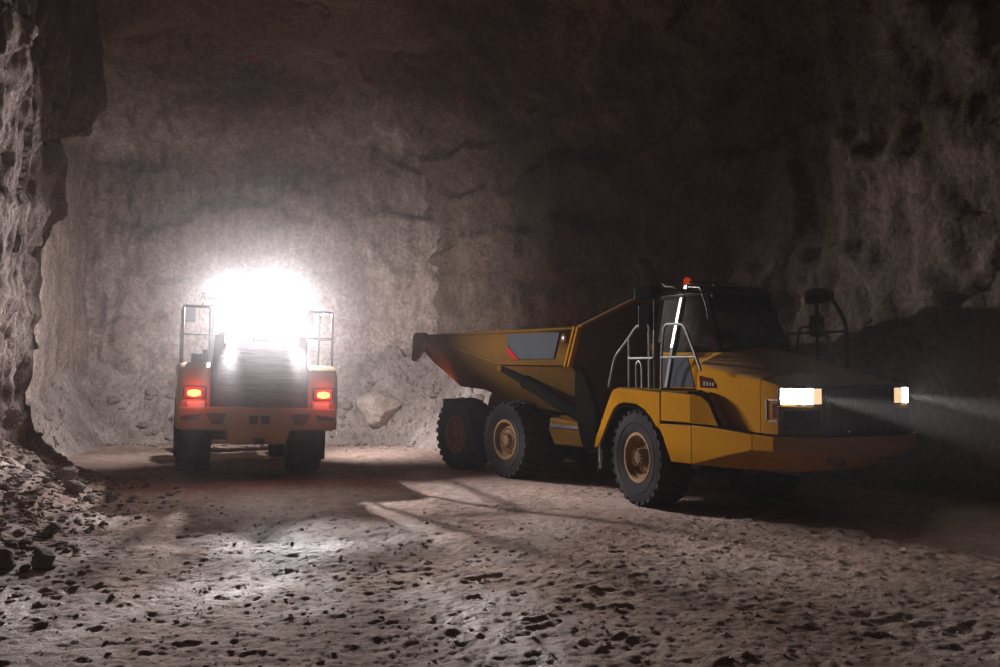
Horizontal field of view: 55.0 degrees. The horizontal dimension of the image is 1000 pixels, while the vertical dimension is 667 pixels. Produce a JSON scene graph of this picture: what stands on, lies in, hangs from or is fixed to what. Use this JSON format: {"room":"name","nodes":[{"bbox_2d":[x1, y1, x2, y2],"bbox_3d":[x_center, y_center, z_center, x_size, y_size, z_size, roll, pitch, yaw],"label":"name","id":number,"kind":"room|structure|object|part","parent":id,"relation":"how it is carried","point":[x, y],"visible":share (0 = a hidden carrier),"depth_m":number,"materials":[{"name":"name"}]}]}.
{"room":"underground passage","nodes":[
{"label":"underground passage","id":0,"kind":"room"},
{"bbox_2d":[0,0,71,451],"bbox_3d":[-9.063,-3.349,11.165,7.571,12.971,28.041,1,-2,-25],"label":"wall","id":1,"kind":"structure","parent":0,"point":[36,35],"depth_m":17.46,"materials":[{"name":"stone"}]},
{"bbox_2d":[25,129,93,401],"bbox_3d":[-12.700,-2.806,26.321,4.296,12.840,12.073,0,-2,14],"label":"wall","id":2,"kind":"structure","parent":0,"point":[61,334],"depth_m":27.95,"materials":[{"name":"stone"}]},
{"bbox_2d":[57,0,107,140],"bbox_3d":[-12.086,-9.060,22.242,5.779,10.030,3.414,0,-2,0],"label":"wall","id":3,"kind":"structure","parent":0,"point":[88,99],"depth_m":22.23,"materials":[{"name":"stone"}]},
{"bbox_2d":[84,27,440,385],"bbox_3d":[-7.493,-2.821,27.291,17.850,12.987,7.362,0,-2,0],"label":"wall","id":4,"kind":"structure","parent":0,"point":[210,164],"depth_m":30.20,"materials":[{"name":"grey stone"}]},
{"bbox_2d":[246,56,258,60],"bbox_3d":[-6.817,-7.588,26.427,0.377,0.121,0.204,1,-2,-21],"label":"survey mark","id":5,"kind":"object","parent":4,"relation":"attached to","point":[247,58],"visible":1,"depth_m":26.39,"materials":[{"name":"red paint"}]},
{"bbox_2d":[96,0,438,53],"bbox_3d":[-0.960,-8.004,13.518,38.080,2.049,32.480,0,-2,0],"label":"ceiling","id":6,"kind":"structure","parent":0,"point":[357,25],"depth_m":23.89,"materials":[{"name":"grey stone"}]},
{"bbox_2d":[0,430,999,666],"bbox_3d":[-0.997,1.835,14.983,40.006,2.193,36.074,0,-2,0],"label":"floor","id":7,"kind":"structure","parent":0,"point":[416,479],"depth_m":10.93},
{"bbox_2d":[0,482,9,489],"bbox_3d":[-7.494,2.312,14.496,0.173,0.133,0.176,1,-2,-19],"label":"rock","id":8,"kind":"object","parent":7,"relation":"on","point":[4,485],"visible":0.98,"depth_m":14.44,"materials":[{"name":"grey stone"}]},
{"bbox_2d":[0,547,16,569],"bbox_3d":[-5.556,2.503,10.669,0.356,0.291,0.398,-1,-2,29],"label":"rock","id":9,"kind":"object","parent":7,"relation":"on","point":[7,560],"visible":0.97,"depth_m":10.58,"materials":[{"name":"stone"}]},
{"bbox_2d":[18,500,28,505],"bbox_3d":[-7.038,2.503,14.176,0.141,0.095,0.158,-1,-2,34],"label":"rock","id":10,"kind":"object","parent":7,"relation":"on","point":[21,502],"visible":1,"depth_m":14.12,"materials":[{"name":"grey stone"}]},
{"bbox_2d":[19,471,29,477],"bbox_3d":[-7.743,2.317,15.616,0.138,0.154,0.274,0,-2,6],"label":"rock","id":11,"kind":"object","parent":7,"relation":"on","point":[25,474],"visible":0.66,"depth_m":15.58,"materials":[{"name":"grey stone"}]},
{"bbox_2d":[17,538,32,545],"bbox_3d":[-5.870,2.599,11.878,0.137,0.135,0.198,-1,-2,28],"label":"rock","id":12,"kind":"object","parent":7,"relation":"on","point":[28,541],"visible":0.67,"depth_m":11.83,"materials":[{"name":"grey stone"}]},
{"bbox_2d":[19,564,30,571],"bbox_3d":[-5.272,2.607,10.645,0.089,0.096,0.138,-1,-2,36],"label":"rock","id":13,"kind":"object","parent":7,"relation":"on","point":[25,567],"visible":0.99,"depth_m":10.62,"materials":[{"name":"grey stone"}]},
{"bbox_2d":[25,463,34,469],"bbox_3d":[-8.029,2.270,16.342,0.171,0.137,0.194,0,-2,-5],"label":"rock","id":14,"kind":"object","parent":7,"relation":"on","point":[30,466],"visible":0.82,"depth_m":16.29,"materials":[{"name":"stone"}]},
{"bbox_2d":[24,511,36,517],"bbox_3d":[-6.763,2.614,13.807,0.146,0.125,0.167,-2,-3,40],"label":"rock","id":15,"kind":"object","parent":7,"relation":"on","point":[27,513],"visible":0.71,"depth_m":13.79,"materials":[{"name":"stone"}]},
{"bbox_2d":[35,531,47,537],"bbox_3d":[-5.971,2.626,12.515,0.168,0.109,0.106,2,-3,-40],"label":"rock","id":16,"kind":"object","parent":7,"relation":"on","point":[45,533],"visible":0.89,"depth_m":12.48,"materials":[{"name":"grey stone"}]},
{"bbox_2d":[31,548,55,569],"bbox_3d":[-5.139,2.563,10.846,0.272,0.240,0.305,-2,-2,38],"label":"rock","id":17,"kind":"object","parent":7,"relation":"on","point":[44,558],"visible":0.94,"depth_m":10.75,"materials":[{"name":"stone"}]},
{"bbox_2d":[39,504,48,509],"bbox_3d":[-6.925,2.634,14.560,0.097,0.101,0.132,-1,-2,31],"label":"rock","id":18,"kind":"object","parent":7,"relation":"on","point":[41,505],"visible":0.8,"depth_m":14.54,"materials":[{"name":"stone"}]},
{"bbox_2d":[42,478,49,483],"bbox_3d":[-7.651,2.482,16.151,0.186,0.098,0.097,0,-2,11],"label":"rock","id":19,"kind":"object","parent":7,"relation":"on","point":[47,480],"visible":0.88,"depth_m":16.12,"materials":[{"name":"stone"}]},
{"bbox_2d":[43,522,61,535],"bbox_3d":[-5.933,2.598,12.724,0.249,0.212,0.242,0,-2,4],"label":"rock","id":20,"kind":"object","parent":7,"relation":"on","point":[52,528],"visible":0.84,"depth_m":12.62,"materials":[{"name":"stone"}]},
{"bbox_2d":[54,466,78,482],"bbox_3d":[-7.602,2.486,16.814,0.298,0.320,0.474,-1,-2,16],"label":"rock","id":21,"kind":"object","parent":7,"relation":"on","point":[67,473],"visible":0.81,"depth_m":16.70,"materials":[{"name":"grey stone"}]},
{"bbox_2d":[62,480,85,493],"bbox_3d":[-7.144,2.579,16.123,0.349,0.226,0.211,0,-2,-14],"label":"rock","id":22,"kind":"object","parent":7,"relation":"on","point":[73,486],"visible":1,"depth_m":16.06,"materials":[{"name":"grey stone"}]},
{"bbox_2d":[73,518,80,524],"bbox_3d":[-6.216,2.761,14.108,0.102,0.091,0.145,0,-2,2],"label":"rock","id":23,"kind":"object","parent":7,"relation":"on","point":[77,520],"visible":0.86,"depth_m":14.07,"materials":[{"name":"grey stone"}]},
{"bbox_2d":[83,493,95,501],"bbox_3d":[-6.856,2.742,16.038,0.154,0.135,0.231,0,-2,-4],"label":"rock","id":24,"kind":"object","parent":7,"relation":"on","point":[91,496],"visible":0.92,"depth_m":15.96,"materials":[{"name":"grey stone"}]},
{"bbox_2d":[85,477,97,482],"bbox_3d":[-7.645,2.746,17.954,0.246,0.130,0.150,0,-2,-13],"label":"rock","id":25,"kind":"object","parent":7,"relation":"on","point":[94,479],"visible":0.65,"depth_m":17.91,"materials":[{"name":"brown stone"}]},
{"bbox_2d":[105,484,113,489],"bbox_3d":[-7.105,2.816,17.463,0.170,0.138,0.129,-1,-2,28],"label":"rock","id":26,"kind":"object","parent":7,"relation":"on","point":[108,487],"visible":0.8,"depth_m":17.41,"materials":[{"name":"brown stone"}]},
{"bbox_2d":[0,432,222,628],"bbox_3d":[-6.197,2.348,14.276,4.230,1.060,12.352,0,-2,-12],"label":"rubble","id":27,"kind":"object","parent":7,"relation":"on","point":[67,547],"visible":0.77,"depth_m":14.88,"materials":[{"name":"grey stone"}]},
{"bbox_2d":[105,494,118,499],"bbox_3d":[-6.653,2.807,16.469,0.213,0.126,0.141,0,-2,-13],"label":"rock","id":28,"kind":"object","parent":7,"relation":"on","point":[114,496],"visible":0.85,"depth_m":16.43,"materials":[{"name":"stone"}]},
{"bbox_2d":[134,515,141,519],"bbox_3d":[-5.560,2.823,14.748,0.115,0.083,0.153,1,-2,-25],"label":"rock","id":29,"kind":"object","parent":7,"relation":"on","point":[136,517],"visible":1,"depth_m":14.70,"materials":[{"name":"grey stone"}]},
{"bbox_2d":[138,482,147,487],"bbox_3d":[-6.771,2.875,18.223,0.181,0.108,0.130,0,-3,-43],"label":"rock","id":30,"kind":"object","parent":7,"relation":"on","point":[145,484],"visible":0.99,"depth_m":18.20,"materials":[{"name":"brown stone"}]},
{"bbox_2d":[165,434,173,441],"bbox_3d":[-9.958,3.170,29.056,0.387,0.267,0.271,2,-3,-39],"label":"rock","id":31,"kind":"object","parent":7,"relation":"on","point":[169,437],"visible":0.7,"depth_m":28.95,"materials":[{"name":"grey stone"}]},
{"bbox_2d":[173,283,337,470],"bbox_3d":[-6.250,1.026,23.303,3.289,4.310,9.000,2,-3,-19],"label":"wheel loader","id":32,"kind":"object","parent":7,"relation":"on","point":[249,387],"visible":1,"depth_m":19.46,"materials":[{"name":"metal"}]},
{"bbox_2d":[183,386,204,398],"bbox_3d":[-5.995,1.153,18.814,0.405,0.250,0.050,1,-2,-19],"label":"tail lamp","id":33,"kind":"object","parent":32,"relation":"attached to","point":[189,392],"depth_m":18.78,"materials":[{"name":"red plastic"}]},
{"bbox_3d":[-6.417,0.040,20.198,0.566,1.246,1.947,2,-3,-19],"label":"handrail","id":34,"kind":"part","parent":32,"relation":"part of","materials":[{"name":"grey metal"}]},
{"bbox_2d":[185,304,212,321],"bbox_3d":[-6.882,-0.462,21.894,0.526,0.419,0.546,0,-2,0],"label":"mirror","id":35,"kind":"object","parent":32,"relation":"attached to","point":[190,312],"depth_m":21.66,"materials":[{"name":"black metal"}]},
{"bbox_2d":[198,292,206,304],"bbox_3d":[-7.216,-0.853,23.353,0.230,0.315,0.140,1,-2,-19],"label":"work light","id":36,"kind":"object","parent":32,"relation":"attached to","point":[200,296],"depth_m":23.32,"materials":[{"name":"white plastic"}]},
{"bbox_3d":[-6.885,-0.196,23.145,0.159,1.060,0.267,2,-3,-19],"label":"cab post","id":37,"kind":"part","parent":32,"relation":"part of","materials":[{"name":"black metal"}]},
{"bbox_2d":[213,283,222,293],"bbox_3d":[-6.406,-0.979,21.797,0.230,0.315,0.140,1,-2,-19],"label":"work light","id":38,"kind":"object","parent":32,"relation":"attached to","point":[217,288],"depth_m":21.74,"materials":[{"name":"white plastic"}]},
{"bbox_3d":[-6.417,-0.240,21.827,0.159,1.060,0.169,2,-3,-19],"label":"cab post","id":39,"kind":"part","parent":32,"relation":"part of","materials":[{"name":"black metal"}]},
{"bbox_3d":[-5.681,1.873,21.628,1.700,1.100,2.919,2,-3,-19],"label":"frame","id":40,"kind":"part","parent":32,"relation":"part of","materials":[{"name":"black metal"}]},
{"bbox_2d":[226,284,235,294],"bbox_3d":[-6.143,-0.968,21.890,0.230,0.315,0.140,1,-2,-19],"label":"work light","id":41,"kind":"object","parent":32,"relation":"attached to","point":[230,288],"depth_m":21.84,"materials":[{"name":"white plastic"}]},
{"bbox_2d":[224,334,240,343],"bbox_3d":[-5.338,0.113,19.135,0.314,0.207,0.120,1,-2,-19],"label":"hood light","id":42,"kind":"object","parent":32,"relation":"attached to","point":[228,338],"depth_m":19.07,"materials":[{"name":"white plastic"}]},
{"bbox_3d":[-5.900,-0.183,22.491,0.500,0.690,0.540,2,-3,-19],"label":"operator seat","id":43,"kind":"part","parent":32,"relation":"part of","materials":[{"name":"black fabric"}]},
{"bbox_3d":[-4.916,1.716,19.134,0.170,0.160,0.030,2,-3,-19],"label":"plate","id":44,"kind":"part","parent":32,"relation":"part of","materials":[{"name":"black metal"}]},
{"bbox_2d":[210,333,299,374],"bbox_3d":[-5.279,0.889,20.605,1.860,1.800,2.540,2,-3,-19],"label":"hood","id":45,"kind":"object","parent":32,"relation":"attached to","point":[212,340],"depth_m":19.92,"materials":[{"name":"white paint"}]},
{"bbox_3d":[-4.838,0.782,19.369,1.938,1.470,0.090,2,-3,-19],"label":"grille door","id":46,"kind":"part","parent":32,"relation":"part of","materials":[{"name":"grey metal"}]},
{"bbox_3d":[-4.699,1.725,19.211,0.170,0.160,0.030,2,-3,-19],"label":"plate","id":47,"kind":"part","parent":32,"relation":"part of","materials":[{"name":"black metal"}]},
{"bbox_2d":[267,286,276,296],"bbox_3d":[-5.276,-0.932,22.196,0.230,0.315,0.140,1,-2,-19],"label":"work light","id":48,"kind":"object","parent":32,"relation":"attached to","point":[272,291],"depth_m":22.15,"materials":[{"name":"white plastic"}]},
{"bbox_3d":[-5.547,-0.140,23.618,0.117,1.063,0.282,0,-2,-8],"label":"cab post","id":49,"kind":"part","parent":32,"relation":"part of","materials":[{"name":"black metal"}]},
{"bbox_3d":[-5.079,-0.184,22.299,0.130,1.063,0.169,1,-2,-19],"label":"cab post","id":50,"kind":"part","parent":32,"relation":"part of","materials":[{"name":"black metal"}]},
{"bbox_2d":[279,287,289,296],"bbox_3d":[-5.012,-0.921,22.290,0.230,0.315,0.140,1,-2,-19],"label":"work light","id":51,"kind":"object","parent":32,"relation":"attached to","point":[284,291],"depth_m":22.24,"materials":[{"name":"white plastic"}]},
{"bbox_2d":[283,336,298,345],"bbox_3d":[-4.254,0.158,19.517,0.314,0.207,0.120,1,-2,-19],"label":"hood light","id":52,"kind":"object","parent":32,"relation":"attached to","point":[287,340],"depth_m":19.45,"materials":[{"name":"white plastic"}]},
{"bbox_2d":[284,308,313,326],"bbox_3d":[-4.742,-0.378,22.610,0.704,0.446,0.219,0,-2,0],"label":"mirror","id":53,"kind":"object","parent":32,"relation":"attached to","point":[304,312],"depth_m":22.54,"materials":[{"name":"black metal"}]},
{"bbox_3d":[-4.079,0.138,21.024,0.566,1.246,1.947,2,-3,-19],"label":"handrail","id":54,"kind":"part","parent":32,"relation":"part of","materials":[{"name":"grey metal"}]},
{"bbox_2d":[313,389,332,400],"bbox_3d":[-3.620,1.252,19.652,0.405,0.250,0.050,1,-2,-19],"label":"tail lamp","id":55,"kind":"object","parent":32,"relation":"attached to","point":[318,394],"depth_m":19.61,"materials":[{"name":"red plastic"}]},
{"bbox_2d":[26,344,491,456],"bbox_3d":[-6.426,1.730,26.668,13.347,3.066,7.945,0,-2,0],"label":"rock wall","id":56,"kind":"structure","parent":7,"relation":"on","point":[79,406],"depth_m":29.11,"materials":[{"name":"grey stone"}]},
{"bbox_2d":[44,413,52,420],"bbox_3d":[-11.930,2.212,25.272,0.266,0.272,0.406,1,-2,-21],"label":"rock","id":57,"kind":"object","parent":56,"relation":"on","point":[47,416],"visible":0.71,"depth_m":25.17,"materials":[{"name":"grey stone"}]},
{"bbox_2d":[107,396,120,404],"bbox_3d":[-11.914,2.055,29.599,0.336,0.279,0.424,-1,-2,16],"label":"rock","id":58,"kind":"object","parent":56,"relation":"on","point":[114,400],"visible":1,"depth_m":29.46,"materials":[{"name":"grey stone"}]},
{"bbox_2d":[137,421,148,427],"bbox_3d":[-10.877,2.778,29.232,0.303,0.191,0.353,-1,-2,31],"label":"rock","id":59,"kind":"object","parent":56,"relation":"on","point":[144,424],"visible":1,"depth_m":29.12,"materials":[{"name":"grey stone"}]},
{"bbox_2d":[144,395,154,400],"bbox_3d":[-10.934,2.025,29.967,0.349,0.228,0.268,2,-3,-44],"label":"rock","id":60,"kind":"object","parent":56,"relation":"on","point":[147,397],"visible":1,"depth_m":29.85,"materials":[{"name":"grey stone"}]},
{"bbox_2d":[146,388,158,395],"bbox_3d":[-10.864,1.847,29.998,0.400,0.309,0.402,0,-2,-10],"label":"rock","id":61,"kind":"object","parent":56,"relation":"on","point":[150,391],"visible":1,"depth_m":29.86,"materials":[{"name":"grey stone"}]},
{"bbox_2d":[151,430,158,435],"bbox_3d":[-10.434,3.011,29.098,0.249,0.170,0.192,2,-2,-39],"label":"rock","id":62,"kind":"object","parent":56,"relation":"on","point":[155,432],"visible":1,"depth_m":29.02,"materials":[{"name":"grey stone"}]},
{"bbox_2d":[166,393,174,398],"bbox_3d":[-10.236,1.956,29.899,0.238,0.201,0.320,-1,-2,35],"label":"rock","id":63,"kind":"object","parent":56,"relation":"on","point":[169,395],"visible":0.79,"depth_m":29.81,"materials":[{"name":"grey stone"}]},
{"bbox_2d":[168,380,175,385],"bbox_3d":[-10.384,1.567,30.386,0.246,0.183,0.190,0,-2,-9],"label":"rock","id":64,"kind":"object","parent":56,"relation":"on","point":[171,382],"visible":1,"depth_m":30.32,"materials":[{"name":"grey stone"}]},
{"bbox_2d":[342,401,352,409],"bbox_3d":[-4.673,2.216,29.566,0.306,0.282,0.539,-1,-2,25],"label":"rock","id":65,"kind":"object","parent":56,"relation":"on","point":[347,405],"visible":1,"depth_m":29.42,"materials":[{"name":"grey stone"}]},
{"bbox_2d":[356,392,402,427],"bbox_3d":[-3.652,2.328,29.170,1.415,1.104,0.978,0,-2,8],"label":"boulder","id":66,"kind":"object","parent":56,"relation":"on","point":[376,408],"visible":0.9,"depth_m":28.83,"materials":[{"name":"beige stone"}]},
{"bbox_2d":[428,391,438,397],"bbox_3d":[-1.958,1.828,28.551,0.333,0.209,0.231,0,-2,3],"label":"rock","id":67,"kind":"object","parent":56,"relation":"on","point":[431,394],"visible":1,"depth_m":28.47,"materials":[{"name":"grey stone"}]},
{"bbox_2d":[474,394,484,400],"bbox_3d":[-0.542,1.781,26.452,0.371,0.217,0.238,-2,-2,38],"label":"rock","id":68,"kind":"object","parent":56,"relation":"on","point":[478,396],"visible":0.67,"depth_m":26.36,"materials":[{"name":"grey stone"}]},
{"bbox_2d":[103,441,435,451],"bbox_3d":[-6.206,3.242,27.525,14.543,0.213,3.287,0,-2,1],"label":"chips","id":69,"kind":"object","parent":7,"relation":"on","point":[113,442],"visible":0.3,"depth_m":27.92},
{"bbox_2d":[0,500,999,666],"bbox_3d":[-0.001,2.470,11.664,13.052,0.661,9.594,0,-2,0],"label":"rocks","id":70,"kind":"object","parent":7,"relation":"on","point":[939,608],"visible":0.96,"depth_m":10.13},
{"bbox_2d":[412,277,915,506],"bbox_3d":[2.354,1.053,18.778,3.463,3.845,12.486,1,-2,-30],"label":"dump truck","id":71,"kind":"object","parent":7,"relation":"on","point":[647,391],"visible":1,"depth_m":15.94,"materials":[{"name":"metal"}]},
{"bbox_2d":[443,398,454,406],"bbox_3d":[-1.176,1.621,22.467,0.300,0.200,0.140,1,-2,-34],"label":"tail lamp","id":72,"kind":"object","parent":71,"relation":"on","point":[445,400],"depth_m":22.39,"materials":[{"name":"black plastic"}]},
{"bbox_3d":[-0.098,-0.024,20.275,0.085,0.060,5.650,1,-2,-34],"label":"rail","id":73,"kind":"part","parent":71,"relation":"part of","materials":[{"name":"yellow metal"}]},
{"bbox_3d":[0.308,0.862,19.840,0.170,0.460,0.875,1,-2,-37],"label":"piston rod","id":74,"kind":"part","parent":71,"relation":"part of","materials":[{"name":"black metal"}]},
{"bbox_3d":[0.655,0.258,19.133,0.042,0.520,1.789,1,-2,-34],"label":"grey panel","id":75,"kind":"part","parent":71,"relation":"part of","materials":[{"name":"metal"}]},
{"bbox_3d":[1.448,1.790,18.300,0.060,0.060,1.550,1,-2,-34],"label":"tank rail","id":76,"kind":"part","parent":71,"relation":"part of","materials":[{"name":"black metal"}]},
{"bbox_3d":[1.701,1.907,18.476,0.620,0.518,1.725,1,-2,-34],"label":"tank","id":77,"kind":"part","parent":71,"relation":"part of","materials":[{"name":"yellow metal"}]},
{"bbox_3d":[1.439,1.993,20.490,1.120,0.557,6.000,1,-2,-34],"label":"frame","id":78,"kind":"part","parent":71,"relation":"part of","materials":[{"name":"yellow paint"}]},
{"bbox_2d":[599,446,602,468],"bbox_3d":[1.794,2.199,17.080,0.068,0.400,0.068,1,-2,-23],"label":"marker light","id":79,"kind":"object","parent":71,"relation":"attached to","point":[600,447],"depth_m":17.06,"materials":[{"name":"grey plastic"}]},
{"bbox_3d":[2.211,0.391,16.281,0.048,1.078,1.530,1,-2,-23],"label":"handrail","id":80,"kind":"part","parent":71,"relation":"part of","materials":[{"name":"grey metal"}]},
{"bbox_3d":[2.326,0.679,16.058,0.036,0.471,0.223,1,-2,-23],"label":"grab handle","id":81,"kind":"part","parent":71,"relation":"part of","materials":[{"name":"grey metal"}]},
{"bbox_2d":[638,306,640,328],"bbox_3d":[2.349,-0.269,15.987,0.110,0.380,0.012,1,-2,-33],"label":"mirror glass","id":82,"kind":"object","parent":71,"relation":"attached to","point":[639,307],"depth_m":15.96,"materials":[{"name":"grey mirror"}]},
{"bbox_2d":[641,303,652,330],"bbox_3d":[2.449,-0.274,15.856,0.140,0.460,0.280,1,-2,-33],"label":"mirror","id":83,"kind":"object","parent":71,"relation":"attached to","point":[646,308],"depth_m":15.78,"materials":[{"name":"black plastic"}]},
{"bbox_2d":[635,286,660,300],"bbox_3d":[2.449,-0.663,15.869,0.220,0.220,0.480,1,-2,-31],"label":"mirror","id":84,"kind":"object","parent":71,"relation":"attached to","point":[649,292],"depth_m":15.71,"materials":[{"name":"black plastic"}]},
{"bbox_3d":[2.614,0.543,16.053,0.160,0.780,0.240,1,-2,-23],"label":"rail post","id":85,"kind":"part","parent":71,"relation":"part of","materials":[{"name":"grey metal"}]},
{"bbox_3d":[2.779,0.922,15.697,0.730,0.050,2.080,1,-2,-23],"label":"step plate","id":86,"kind":"part","parent":71,"relation":"part of","materials":[{"name":"yellow paint"}]},
{"bbox_3d":[2.837,0.063,15.664,0.903,1.574,0.231,0,-2,12],"label":"mirror arm","id":87,"kind":"part","parent":71,"relation":"part of"},
{"bbox_3d":[2.950,0.636,16.273,0.015,0.530,1.218,1,-2,-23],"label":"panel","id":88,"kind":"part","parent":71,"relation":"part of","materials":[{"name":"grey metal"}]},
{"bbox_3d":[3.014,1.146,14.998,0.650,0.455,0.825,1,-2,-23],"label":"access panel","id":89,"kind":"part","parent":71,"relation":"part of","materials":[{"name":"yellow paint"}]},
{"bbox_3d":[2.803,0.347,14.922,0.044,1.058,1.120,1,-2,-23],"label":"handrail","id":90,"kind":"part","parent":71,"relation":"part of","materials":[{"name":"grey metal"}]},
{"bbox_2d":[684,284,692,289],"bbox_3d":[3.160,-0.776,16.090,0.134,0.090,0.128,0,-2,0],"label":"work light","id":91,"kind":"object","parent":71,"relation":"attached to","point":[686,287],"depth_m":16.04,"materials":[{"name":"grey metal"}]},
{"bbox_3d":[3.215,0.625,15.297,0.336,0.565,0.580,1,-2,-23],"label":"cowl panel","id":92,"kind":"part","parent":71,"relation":"part of","materials":[{"name":"yellow paint"}]},
{"bbox_3d":[3.299,1.144,14.345,0.648,0.463,0.600,1,-2,-23],"label":"corner panel","id":93,"kind":"part","parent":71,"relation":"part of","materials":[{"name":"yellow paint"}]},
{"bbox_3d":[3.808,-0.551,16.050,1.419,0.680,0.814,1,-2,-23],"label":"roof rail","id":94,"kind":"part","parent":71,"relation":"part of","materials":[{"name":"black metal"}]},
{"bbox_3d":[3.811,1.976,15.958,1.680,0.830,4.600,1,-2,-23],"label":"frame","id":95,"kind":"part","parent":71,"relation":"part of","materials":[{"name":"black metal"}]},
{"bbox_2d":[699,348,881,432],"bbox_3d":[4.405,0.826,14.630,2.300,1.220,1.500,1,-2,-23],"label":"hood","id":96,"kind":"object","parent":71,"relation":"attached to","point":[731,382],"depth_m":14.11,"materials":[{"name":"yellow metal"}]},
{"bbox_2d":[777,406,823,435],"bbox_3d":[4.100,1.187,13.103,0.605,0.395,0.296,0,-2,0],"label":"lamp","id":97,"kind":"object","parent":71,"relation":"on","point":[791,420],"depth_m":13.00,"materials":[{"name":"yellow paint"}]},
{"bbox_2d":[783,410,820,430],"bbox_3d":[4.104,1.182,13.047,0.502,0.280,0.227,0,-2,5],"label":"lamp","id":98,"kind":"object","parent":71,"relation":"on","point":[793,420],"depth_m":12.99,"materials":[{"name":"black plastic"}]},
{"bbox_2d":[810,317,813,333],"bbox_3d":[5.205,-0.128,16.024,0.012,0.280,0.090,1,-2,-23],"label":"mirror glass","id":99,"kind":"object","parent":71,"relation":"attached to","point":[811,318],"depth_m":16.01,"materials":[{"name":"black mirror"}]},
{"bbox_3d":[5.312,0.265,16.075,0.040,0.601,1.390,1,-2,-23],"label":"handrail","id":100,"kind":"part","parent":71,"relation":"part of","materials":[{"name":"grey metal"}]},
{"bbox_2d":[810,315,824,336],"bbox_3d":[5.314,-0.126,16.083,0.240,0.360,0.130,1,-2,-23],"label":"mirror","id":101,"kind":"object","parent":71,"relation":"attached to","point":[816,321],"depth_m":16.01,"materials":[{"name":"black plastic"}]},
{"bbox_3d":[5.297,0.383,16.006,0.044,1.058,1.120,1,-2,-23],"label":"handrail","id":102,"kind":"part","parent":71,"relation":"part of","materials":[{"name":"black metal"}]},
{"bbox_2d":[804,288,833,303],"bbox_3d":[5.340,-0.628,16.067,0.280,0.254,0.540,1,-2,-23],"label":"mirror","id":103,"kind":"object","parent":71,"relation":"attached to","point":[816,295],"depth_m":15.94,"materials":[{"name":"black plastic"}]},
{"bbox_3d":[5.449,0.107,15.766,0.067,1.594,0.734,1,-2,-23],"label":"mirror arm","id":104,"kind":"part","parent":71,"relation":"part of","materials":[{"name":"black plastic"}]},
{"bbox_3d":[4.948,0.723,13.385,2.000,0.060,0.160,1,-2,-23],"label":"hood edge trim","id":105,"kind":"part","parent":71,"relation":"part of","materials":[{"name":"black metal"}]},
{"bbox_2d":[822,387,891,434],"bbox_3d":[4.948,1.073,13.376,1.164,0.640,0.630,0,-2,0],"label":"grille","id":106,"kind":"object","parent":71,"relation":"attached to","point":[845,410],"depth_m":13.30,"materials":[{"name":"black metal"}]},
{"bbox_2d":[890,404,907,432],"bbox_3d":[5.732,1.210,13.803,0.268,0.395,0.617,-2,-2,38],"label":"lamp","id":107,"kind":"object","parent":71,"relation":"on","point":[898,412],"depth_m":13.59,"materials":[{"name":"yellow paint"}]},
{"bbox_2d":[896,408,908,427],"bbox_3d":[5.758,1.206,13.766,0.227,0.280,0.502,-2,-2,38],"label":"lamp","id":108,"kind":"object","parent":71,"relation":"on","point":[902,414],"depth_m":13.61,"materials":[{"name":"black"}]},
{"bbox_2d":[289,0,999,501],"bbox_3d":[4.435,-3.091,13.840,10.810,12.764,38.292,1,-2,-27],"label":"wall","id":109,"kind":"structure","parent":0,"point":[597,152],"depth_m":20.15,"materials":[{"name":"grey stone"}]},
{"bbox_2d":[457,93,465,104],"bbox_3d":[-1.060,-6.275,25.801,0.124,0.348,0.509,1,-2,-23],"label":"survey mark","id":110,"kind":"object","parent":109,"relation":"attached to","point":[459,93],"visible":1,"depth_m":25.74,"materials":[{"name":"red paint"}]}
]}

